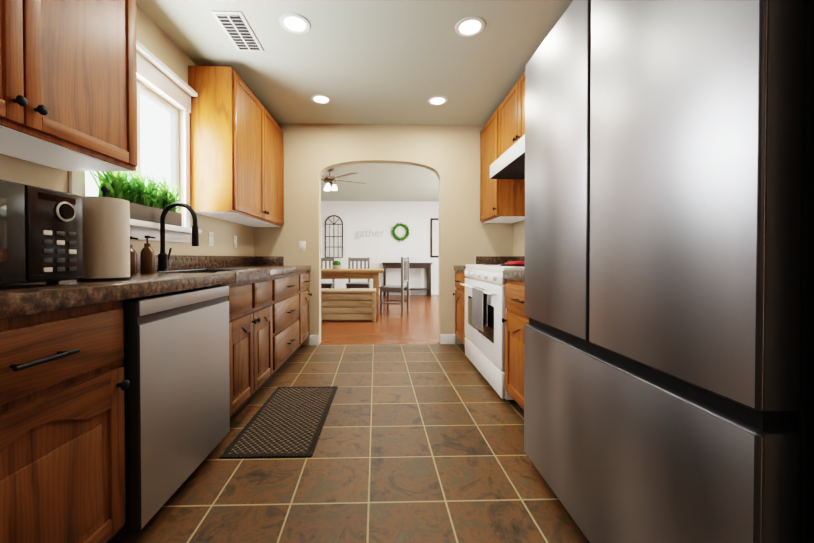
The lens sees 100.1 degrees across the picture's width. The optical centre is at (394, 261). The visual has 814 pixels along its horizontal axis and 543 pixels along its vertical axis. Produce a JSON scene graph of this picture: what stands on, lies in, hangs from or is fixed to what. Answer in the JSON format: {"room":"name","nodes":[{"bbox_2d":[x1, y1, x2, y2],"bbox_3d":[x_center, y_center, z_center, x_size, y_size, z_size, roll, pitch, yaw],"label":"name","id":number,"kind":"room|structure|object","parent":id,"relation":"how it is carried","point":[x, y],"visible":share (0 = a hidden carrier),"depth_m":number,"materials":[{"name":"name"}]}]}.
{"room":"kitchen","nodes":[
{"label":"kitchen","id":0,"kind":"room"},
{"bbox_2d":[0,4,253,255],"bbox_3d":[-1.528,-0.272,1.048,0.100,2.440,5.640,0,1,-1],"label":"wall","id":1,"kind":"structure","parent":0,"point":[152,37],"depth_m":2.31,"materials":[{"name":"beige paint"}]},
{"bbox_2d":[0,0,136,170],"bbox_3d":[-1.291,-0.922,1.042,0.368,1.040,0.990,0,1,-1],"label":"upper cabinet","id":2,"kind":"object","parent":1,"relation":"attached to","point":[68,85],"visible":1,"depth_m":1.23,"materials":[{"name":"brown wood"}]},
{"bbox_2d":[69,40,201,242],"bbox_3d":[-1.488,-0.683,2.009,0.170,1.100,0.988,0,1,-1],"label":"kitchen window","id":3,"kind":"structure","parent":1,"relation":"in","point":[157,135],"depth_m":2.22,"materials":[{"name":"white wood"}]},
{"bbox_2d":[88,166,191,225],"bbox_3d":[-1.459,-0.385,2.027,0.128,0.303,0.926,0,1,-1],"label":"planter","id":4,"kind":"object","parent":3,"relation":"on","point":[151,201],"visible":0.75,"depth_m":1.90,"materials":[{"name":"green plant"}]},
{"bbox_2d":[209,232,213,245],"bbox_3d":[-1.519,-0.191,2.830,0.008,0.115,0.075,0,1,-1],"label":"electrical outlet","id":5,"kind":"object","parent":1,"relation":"attached to","point":[211,238],"visible":1,"depth_m":2.83,"materials":[{"name":"white plastic"}]},
{"bbox_2d":[233,235,236,247],"bbox_3d":[-1.531,-0.196,3.280,0.008,0.115,0.075,0,1,-1],"label":"electrical outlet","id":6,"kind":"object","parent":1,"relation":"attached to","point":[234,241],"visible":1,"depth_m":3.27,"materials":[{"name":"white plastic"}]},
{"bbox_2d":[188,66,283,226],"bbox_3d":[-1.345,-0.910,3.125,0.368,1.070,1.236,0,1,-1],"label":"upper cabinet","id":7,"kind":"object","parent":1,"relation":"attached to","point":[236,153],"visible":0.96,"depth_m":2.53,"materials":[{"name":"brown wood"}]},
{"bbox_2d":[116,295,588,542],"bbox_3d":[-0.224,0.945,3.626,5.800,0.050,10.700,0,1,-1],"label":"floor","id":8,"kind":"structure","parent":0,"point":[420,443],"depth_m":1.56,"materials":[{"name":"tile"}]},
{"bbox_2d":[0,300,129,542],"bbox_3d":[-1.141,0.538,0.804,0.654,0.825,0.595,0,1,-1],"label":"base cabinet","id":9,"kind":"object","parent":8,"relation":"on","point":[64,385],"visible":1,"depth_m":0.88,"materials":[{"name":"brown wood"}]},
{"bbox_2d":[108,285,229,542],"bbox_3d":[-1.163,0.533,1.431,0.642,0.821,0.644,0,1,-1],"label":"dishwasher","id":10,"kind":"object","parent":8,"relation":"on","point":[177,391],"visible":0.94,"depth_m":1.28,"materials":[{"name":"silver metal"}]},
{"bbox_2d":[221,277,272,419],"bbox_3d":[-1.179,0.523,2.144,0.648,0.825,0.765,0,1,-1],"label":"base cabinet","id":11,"kind":"object","parent":8,"relation":"on","point":[250,339],"visible":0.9,"depth_m":2.09,"materials":[{"name":"brown wood"}]},
{"bbox_2d":[0,255,310,319],"bbox_3d":[-1.181,0.036,1.824,0.627,0.153,3.866,0,1,-1],"label":"countertop","id":12,"kind":"structure","parent":11,"relation":"on","point":[186,272],"depth_m":1.22,"materials":[{"name":"stone"}]},
{"bbox_2d":[0,179,82,284],"bbox_3d":[-1.179,-0.069,0.782,0.442,0.277,0.575,0,1,-1],"label":"microwave","id":13,"kind":"object","parent":12,"relation":"on","point":[41,234],"visible":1,"depth_m":0.94,"materials":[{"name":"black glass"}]},
{"bbox_2d":[77,186,130,280],"bbox_3d":[-1.042,-0.104,1.228,0.150,0.337,0.150,0,1,-1],"label":"paper towel roll","id":14,"kind":"object","parent":12,"relation":"on","point":[106,238],"visible":0.96,"depth_m":1.18,"materials":[{"name":"white paper"}]},
{"bbox_2d":[130,236,137,274],"bbox_3d":[-1.268,-0.031,1.638,0.070,0.183,0.060,0,1,-1],"label":"soap dispenser","id":15,"kind":"object","parent":12,"relation":"on","point":[133,262],"visible":0.58,"depth_m":1.63,"materials":[{"name":"brown glass"}]},
{"bbox_2d":[140,236,155,273],"bbox_3d":[-1.249,-0.037,1.733,0.070,0.193,0.058,0,1,-1],"label":"soap dispenser","id":16,"kind":"object","parent":12,"relation":"on","point":[147,259],"visible":1,"depth_m":1.71,"materials":[{"name":"brown glass"}]},
{"bbox_2d":[157,202,198,271],"bbox_3d":[-1.286,-0.150,2.044,0.239,0.412,0.096,0,1,-1],"label":"gooseneck faucet","id":17,"kind":"object","parent":12,"relation":"on","point":[163,259],"visible":0.98,"depth_m":2.01,"materials":[{"name":"black metal"}]},
{"bbox_2d":[219,386,337,458],"bbox_3d":[-0.629,0.932,2.080,0.440,0.008,0.890,0,1,-1],"label":"mat","id":18,"kind":"object","parent":8,"relation":"on","point":[285,422],"visible":1,"depth_m":1.93,"materials":[{"name":"black rubber"}]},
{"bbox_2d":[262,272,298,385],"bbox_3d":[-1.196,0.515,2.916,0.654,0.825,0.770,0,1,-1],"label":"base cabinet","id":19,"kind":"object","parent":8,"relation":"on","point":[285,297],"visible":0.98,"depth_m":2.82,"materials":[{"name":"brown wood"}]},
{"bbox_2d":[291,271,311,355],"bbox_3d":[-1.211,0.509,3.527,0.654,0.825,0.443,0,1,-1],"label":"base cabinet","id":20,"kind":"object","parent":8,"relation":"on","point":[304,309],"visible":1,"depth_m":3.50,"materials":[{"name":"brown wood"}]},
{"bbox_2d":[321,257,334,288],"bbox_3d":[-1.459,0.395,6.882,0.460,0.980,0.435,0,1,-1],"label":"dining chair","id":21,"kind":"object","parent":8,"relation":"on","point":[330,285],"visible":0.33,"depth_m":7.06,"materials":[{"name":"grey wood"}]},
{"bbox_2d":[321,288,375,321],"bbox_3d":[-0.778,0.667,5.329,0.980,0.470,0.380,0,1,-1],"label":"bench","id":22,"kind":"object","parent":8,"relation":"on","point":[348,304],"visible":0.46,"depth_m":5.16,"materials":[{"name":"beige wood"}]},
{"bbox_2d":[321,269,383,314],"bbox_3d":[-1.065,0.513,6.151,1.750,0.760,0.896,0,1,-1],"label":"dining table","id":23,"kind":"object","parent":8,"relation":"on","point":[373,274],"visible":0.4,"depth_m":5.79,"materials":[{"name":"brown wood"}]},
{"bbox_2d":[331,260,342,268],"bbox_3d":[-1.040,0.053,6.146,0.230,0.159,0.230,0,1,-1],"label":"centerpiece","id":24,"kind":"object","parent":23,"relation":"on","point":[336,264],"visible":1,"depth_m":6.08,"materials":[{"name":"plant"}]},
{"bbox_2d":[346,257,369,288],"bbox_3d":[-0.729,0.395,6.901,0.460,0.980,0.435,0,1,-1],"label":"dining chair","id":25,"kind":"object","parent":8,"relation":"on","point":[349,284],"visible":0.56,"depth_m":7.07,"materials":[{"name":"grey wood"}]},
{"bbox_2d":[379,257,408,313],"bbox_3d":[0.005,0.404,6.100,0.435,0.980,0.460,0,1,17],"label":"chair","id":26,"kind":"object","parent":8,"relation":"on","point":[402,287],"visible":1,"depth_m":5.94,"materials":[{"name":"grey wood"}]},
{"bbox_2d":[382,263,431,296],"bbox_3d":[0.320,0.441,8.667,1.250,0.850,0.400,0,1,-1],"label":"console table","id":27,"kind":"object","parent":8,"relation":"on","point":[411,265],"visible":0.81,"depth_m":8.50,"materials":[{"name":"brown wood"}]},
{"bbox_2d":[453,271,467,345],"bbox_3d":[0.988,0.508,3.552,0.694,0.825,0.508,0,1,-1],"label":"base cabinet","id":28,"kind":"object","parent":8,"relation":"on","point":[460,276],"visible":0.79,"depth_m":3.54,"materials":[{"name":"brown wood"}]},
{"bbox_2d":[460,263,524,402],"bbox_3d":[0.987,0.434,2.762,0.723,0.990,1.058,0,1,-1],"label":"range","id":29,"kind":"object","parent":8,"relation":"on","point":[485,308],"visible":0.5,"depth_m":2.50,"materials":[{"name":"white metal"}]},
{"bbox_2d":[505,261,524,263],"bbox_3d":[0.908,0.005,2.420,0.200,0.017,0.210,0,1,-1],"label":"pot holder","id":30,"kind":"object","parent":29,"relation":"on","point":[516,262],"visible":0.52,"depth_m":2.40,"materials":[{"name":"fabric"}]},
{"bbox_2d":[502,279,528,411],"bbox_3d":[1.030,0.526,1.926,0.694,0.825,0.605,0,1,-1],"label":"base cabinet","id":31,"kind":"object","parent":8,"relation":"on","point":[516,319],"visible":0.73,"depth_m":2.04,"materials":[{"name":"brown wood"}]},
{"bbox_2d":[454,256,524,281],"bbox_3d":[1.024,0.026,2.716,0.667,0.153,2.196,0,1,-1],"label":"countertop","id":32,"kind":"structure","parent":31,"relation":"on","point":[516,275],"depth_m":3.64,"materials":[{"name":"stone"}]},
{"bbox_2d":[524,0,813,542],"bbox_3d":[1.005,0.016,1.097,0.775,1.862,1.000,0,1,-1],"label":"refrigerator","id":33,"kind":"object","parent":8,"relation":"on","point":[669,290],"visible":1,"depth_m":0.76,"materials":[{"name":"silver metal"}]},
{"bbox_2d":[136,0,572,201],"bbox_3d":[-0.224,-1.530,3.600,5.800,0.020,10.700,0,1,-1],"label":"ceiling","id":34,"kind":"structure","parent":0,"point":[393,62],"depth_m":2.53,"materials":[{"name":"paint"}]},
{"bbox_2d":[211,11,263,51],"bbox_3d":[-1.014,-1.497,2.234,0.180,0.014,0.390,0,1,-1],"label":"ceiling vent","id":35,"kind":"object","parent":34,"relation":"in","point":[235,26],"visible":1,"depth_m":2.20,"materials":[{"name":"white metal"}]},
{"bbox_2d":[279,13,309,33],"bbox_3d":[-0.626,-1.499,2.149,0.190,0.008,0.190,0,1,-1],"label":"recessed light","id":36,"kind":"object","parent":34,"relation":"in","point":[294,23],"visible":1,"depth_m":2.15,"materials":[{"name":"white plastic"}]},
{"bbox_2d":[311,94,331,103],"bbox_3d":[-0.678,-1.510,3.168,0.190,0.008,0.190,0,1,-1],"label":"recessed light","id":37,"kind":"object","parent":34,"relation":"in","point":[320,99],"visible":1,"depth_m":3.16,"materials":[{"name":"white plastic"}]},
{"bbox_2d":[321,168,365,190],"bbox_3d":[-1.080,-1.358,5.597,1.198,0.364,1.209,0,1,-1],"label":"ceiling fan light","id":38,"kind":"object","parent":34,"relation":"hanging from","point":[329,180],"visible":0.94,"depth_m":5.53,"materials":[{"name":"brown metal"}]},
{"bbox_2d":[428,96,447,104],"bbox_3d":[0.407,-1.510,3.196,0.190,0.008,0.190,0,1,-1],"label":"recessed light","id":39,"kind":"object","parent":34,"relation":"in","point":[437,100],"visible":1,"depth_m":3.19,"materials":[{"name":"white plastic"}]},
{"bbox_2d":[455,16,484,36],"bbox_3d":[0.483,-1.500,2.178,0.190,0.008,0.190,0,1,-1],"label":"recessed light","id":40,"kind":"object","parent":34,"relation":"in","point":[469,26],"visible":1,"depth_m":2.17,"materials":[{"name":"white plastic"}]},
{"bbox_2d":[321,201,438,290],"bbox_3d":[-0.362,-0.356,8.911,5.800,2.440,0.100,0,1,-1],"label":"wall","id":41,"kind":"structure","parent":0,"point":[385,217],"depth_m":8.86,"materials":[{"name":"white paint"}]},
{"bbox_2d":[325,215,342,257],"bbox_3d":[-1.559,-0.655,8.806,0.468,1.108,0.028,0,1,-1],"label":"wall decor","id":42,"kind":"object","parent":41,"relation":"attached to","point":[329,236],"visible":0.98,"depth_m":8.80,"materials":[{"name":"metal"}]},
{"bbox_2d":[355,229,383,238],"bbox_3d":[-0.640,-0.723,8.838,0.769,0.274,0.012,0,1,-1],"label":"gather sign","id":43,"kind":"object","parent":41,"relation":"attached to","point":[366,231],"visible":1,"depth_m":8.83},
{"bbox_2d":[391,222,409,241],"bbox_3d":[0.159,-0.768,8.828,0.482,0.506,0.065,0,1,-1],"label":"wreath","id":44,"kind":"object","parent":41,"relation":"attached to","point":[395,236],"visible":0.98,"depth_m":8.80,"materials":[{"name":"green plant"}]},
{"bbox_2d":[379,291,437,294],"bbox_3d":[-0.360,0.809,8.865,5.580,0.110,0.014,0,1,-1],"label":"baseboard","id":45,"kind":"structure","parent":41,"relation":"attached to","point":[417,293],"depth_m":8.88,"materials":[{"name":"white wood"}]},
{"bbox_2d":[430,218,438,257],"bbox_3d":[1.165,-0.626,8.880,0.450,1.020,0.028,0,1,-1],"label":"picture frame","id":46,"kind":"object","parent":41,"relation":"attached to","point":[434,237],"visible":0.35,"depth_m":8.86,"materials":[{"name":"brown wood"}]},
{"bbox_2d":[254,123,512,344],"bbox_3d":[-0.110,-0.302,3.846,2.880,2.440,0.120,0,1,-1],"label":"wall","id":47,"kind":"structure","parent":0,"point":[449,155],"depth_m":3.78,"materials":[{"name":"beige paint"}]},
{"bbox_2d":[299,241,305,251],"bbox_3d":[-1.013,-0.171,3.759,0.075,0.115,0.008,0,1,-1],"label":"switch plate","id":48,"kind":"object","parent":47,"relation":"attached to","point":[302,246],"visible":1,"depth_m":3.76,"materials":[{"name":"white plastic"}]},
{"bbox_2d":[309,334,454,344],"bbox_3d":[-0.128,0.863,3.790,1.620,0.110,0.013,0,1,-1],"label":"baseboard","id":49,"kind":"structure","parent":47,"relation":"attached to","point":[444,339],"depth_m":3.80,"materials":[{"name":"white wood"}]},
{"bbox_2d":[513,220,524,255],"bbox_3d":[1.451,-0.273,1.126,0.100,2.440,5.640,0,1,-1],"label":"wall","id":50,"kind":"structure","parent":0,"point":[519,238],"depth_m":3.64,"materials":[{"name":"beige paint"}]},
{"bbox_2d":[480,107,524,222],"bbox_3d":[1.133,-0.949,3.502,0.408,1.040,0.611,0,1,-1],"label":"upper cabinet","id":51,"kind":"object","parent":50,"relation":"attached to","point":[502,200],"visible":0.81,"depth_m":3.31,"materials":[{"name":"brown wood"}]},
{"bbox_2d":[499,72,524,156],"bbox_3d":[1.153,-1.180,2.704,0.408,0.560,0.970,0,1,-1],"label":"upper cabinet","id":52,"kind":"object","parent":50,"relation":"attached to","point":[511,119],"visible":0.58,"depth_m":2.84,"materials":[{"name":"brown wood"}]},
{"bbox_2d":[490,135,524,178],"bbox_3d":[1.129,-0.830,2.707,0.457,0.132,0.960,0,1,-1],"label":"hood vent","id":53,"kind":"object","parent":52,"relation":"attached to","point":[509,163],"visible":0.31,"depth_m":2.78,"materials":[{"name":"white metal"}]}
]}

